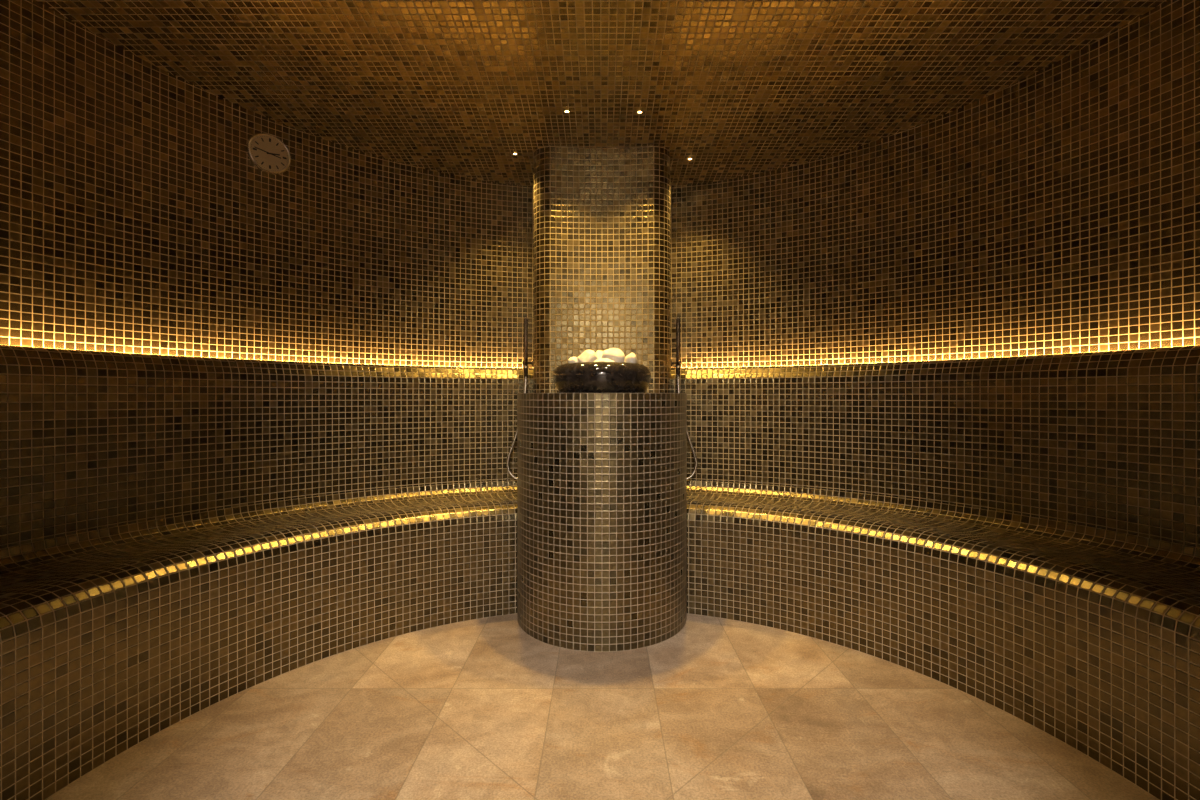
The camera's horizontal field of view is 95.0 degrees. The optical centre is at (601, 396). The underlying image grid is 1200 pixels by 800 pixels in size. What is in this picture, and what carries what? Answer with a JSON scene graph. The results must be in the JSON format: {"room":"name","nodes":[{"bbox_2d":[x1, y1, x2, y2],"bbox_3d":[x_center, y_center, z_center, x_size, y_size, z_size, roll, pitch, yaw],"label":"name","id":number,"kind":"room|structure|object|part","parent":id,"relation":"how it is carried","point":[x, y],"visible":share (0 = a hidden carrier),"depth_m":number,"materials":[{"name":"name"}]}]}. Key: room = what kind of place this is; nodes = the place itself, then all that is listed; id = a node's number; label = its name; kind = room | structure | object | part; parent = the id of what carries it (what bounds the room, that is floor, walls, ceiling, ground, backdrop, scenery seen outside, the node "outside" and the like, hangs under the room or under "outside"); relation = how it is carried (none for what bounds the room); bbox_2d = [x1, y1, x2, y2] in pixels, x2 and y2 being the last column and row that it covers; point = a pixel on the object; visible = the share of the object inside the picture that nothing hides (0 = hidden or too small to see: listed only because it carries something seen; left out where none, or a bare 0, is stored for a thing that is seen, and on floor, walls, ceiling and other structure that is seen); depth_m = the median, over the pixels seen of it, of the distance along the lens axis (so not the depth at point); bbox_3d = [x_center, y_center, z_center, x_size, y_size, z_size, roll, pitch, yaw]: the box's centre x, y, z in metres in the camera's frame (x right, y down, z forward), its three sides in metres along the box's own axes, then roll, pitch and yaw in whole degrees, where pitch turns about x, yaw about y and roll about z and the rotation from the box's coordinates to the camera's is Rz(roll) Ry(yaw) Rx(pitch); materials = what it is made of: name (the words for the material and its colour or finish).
{"room":"spa","nodes":[
{"label":"spa","id":0,"kind":"room"},
{"bbox_2d":[0,0,533,548],"bbox_3d":[-0.875,-0.174,1.035,1.750,2.074,3.500,0,0,0],"label":"wall","id":1,"kind":"structure","parent":0,"point":[187,326],"depth_m":2.00,"materials":[{"name":"brown tile"}]},
{"bbox_2d":[246,133,290,174],"bbox_3d":[-1.314,-0.957,2.172,0.022,0.154,0.154,0,0,41],"label":"wall clock","id":2,"kind":"object","parent":1,"relation":"attached to","point":[266,152],"visible":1,"depth_m":2.16,"materials":[{"name":"silver metal"}]},
{"bbox_2d":[46,614,1157,799],"bbox_3d":[0.000,0.863,1.035,3.600,0.001,3.600,0,0,0],"label":"floor","id":3,"kind":"structure","parent":0,"point":[482,708],"depth_m":1.40,"materials":[{"name":"stone"}]},
{"bbox_2d":[0,480,516,799],"bbox_3d":[-1.074,0.630,1.350,0.996,0.466,2.826,0,0,15],"label":"tiled bench","id":4,"kind":"object","parent":3,"relation":"on","point":[111,638],"visible":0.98,"depth_m":1.58,"materials":[{"name":"brown tile"}]},
{"bbox_3d":[-1.061,0.441,1.345,0.932,0.016,2.741,0,0,15],"label":"seat","id":5,"kind":"part","parent":4,"relation":"part of","materials":[{"name":"brown tile"}]},
{"bbox_2d":[517,393,686,651],"bbox_3d":[0.000,0.425,2.123,0.666,0.875,0.529,0,0,0],"label":"pedestal","id":6,"kind":"object","parent":3,"relation":"on","point":[602,477],"visible":1,"depth_m":1.89,"materials":[{"name":"brown tile"}]},
{"bbox_2d":[553,362,650,392],"bbox_3d":[0.000,-0.068,2.115,0.379,0.113,0.379,0,0,0],"label":"stone bowl","id":7,"kind":"object","parent":6,"relation":"on","point":[576,377],"visible":0.93,"depth_m":1.96,"materials":[{"name":"black stone"}]},
{"bbox_2d":[568,357,578,362],"bbox_3d":[-0.107,-0.128,2.073,0.041,0.045,0.042,0,0,42],"label":"stone","id":8,"kind":"object","parent":7,"relation":"on","point":[571,359],"visible":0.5,"depth_m":2.06,"materials":[{"name":"white stone"}]},
{"bbox_2d":[577,350,597,361],"bbox_3d":[-0.058,-0.135,2.085,0.078,0.088,0.079,0,0,-41],"label":"stone","id":9,"kind":"object","parent":7,"relation":"in","point":[587,355],"visible":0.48,"depth_m":2.06,"materials":[{"name":"white stone"}]},
{"bbox_2d":[595,350,602,358],"bbox_3d":[-0.007,-0.136,2.155,0.064,0.094,0.067,0,0,-7],"label":"stone","id":10,"kind":"object","parent":7,"relation":"in","point":[598,353],"visible":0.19,"depth_m":2.14,"materials":[{"name":"white stone"}]},
{"bbox_2d":[594,358,613,361],"bbox_3d":[0.009,-0.118,2.020,0.094,0.045,0.042,0,0,0],"label":"stone","id":11,"kind":"object","parent":7,"relation":"on","point":[601,359],"visible":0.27,"depth_m":2.01,"materials":[{"name":"white stone"}]},
{"bbox_2d":[601,348,624,361],"bbox_3d":[0.040,-0.137,2.077,0.086,0.097,0.074,0,0,-20],"label":"stone","id":12,"kind":"object","parent":7,"relation":"in","point":[614,354],"visible":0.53,"depth_m":2.05,"materials":[{"name":"white stone"}]},
{"bbox_2d":[625,352,636,362],"bbox_3d":[0.110,-0.141,2.106,0.046,0.056,0.045,0,0,27],"label":"stone","id":13,"kind":"object","parent":7,"relation":"on","point":[631,357],"visible":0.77,"depth_m":2.09,"materials":[{"name":"white stone"}]},
{"bbox_2d":[534,146,669,392],"bbox_3d":[0.000,-0.110,2.565,0.611,1.947,0.377,0,0,0],"label":"tiled column","id":14,"kind":"structure","parent":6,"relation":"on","point":[602,215],"depth_m":2.39,"materials":[{"name":"brown tile"}]},
{"bbox_2d":[506,317,533,479],"bbox_3d":[-0.378,0.018,2.543,0.123,0.770,0.048,0,0,0],"label":"shower","id":15,"kind":"object","parent":14,"relation":"attached to","point":[525,362],"visible":0.7,"depth_m":2.54,"materials":[{"name":"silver metal"}]},
{"bbox_2d":[670,317,697,479],"bbox_3d":[0.378,0.018,2.543,0.123,0.770,0.048,0,0,0],"label":"shower","id":16,"kind":"object","parent":14,"relation":"attached to","point":[678,362],"visible":0.71,"depth_m":2.54,"materials":[{"name":"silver metal"}]},
{"bbox_2d":[687,480,1199,799],"bbox_3d":[1.074,0.630,1.350,0.996,0.466,2.826,0,0,-15],"label":"tiled bench","id":17,"kind":"object","parent":3,"relation":"on","point":[1089,637],"visible":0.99,"depth_m":1.60,"materials":[{"name":"brown tile"}]},
{"bbox_3d":[1.061,0.441,1.345,0.932,0.016,2.741,0,0,-15],"label":"seat","id":18,"kind":"part","parent":17,"relation":"part of","materials":[{"name":"brown tile"}]},
{"bbox_2d":[37,0,1166,186],"bbox_3d":[0.000,-1.122,1.035,3.508,0.154,3.508,0,0,0],"label":"ceiling","id":19,"kind":"structure","parent":0,"point":[738,88],"depth_m":1.89,"materials":[{"name":"brown tile"}]},
{"bbox_2d":[670,0,1199,547],"bbox_3d":[0.875,-0.174,1.035,1.750,2.074,3.500,0,0,0],"label":"wall","id":20,"kind":"structure","parent":0,"point":[991,302],"depth_m":2.00,"materials":[{"name":"brown tile"}]}
]}

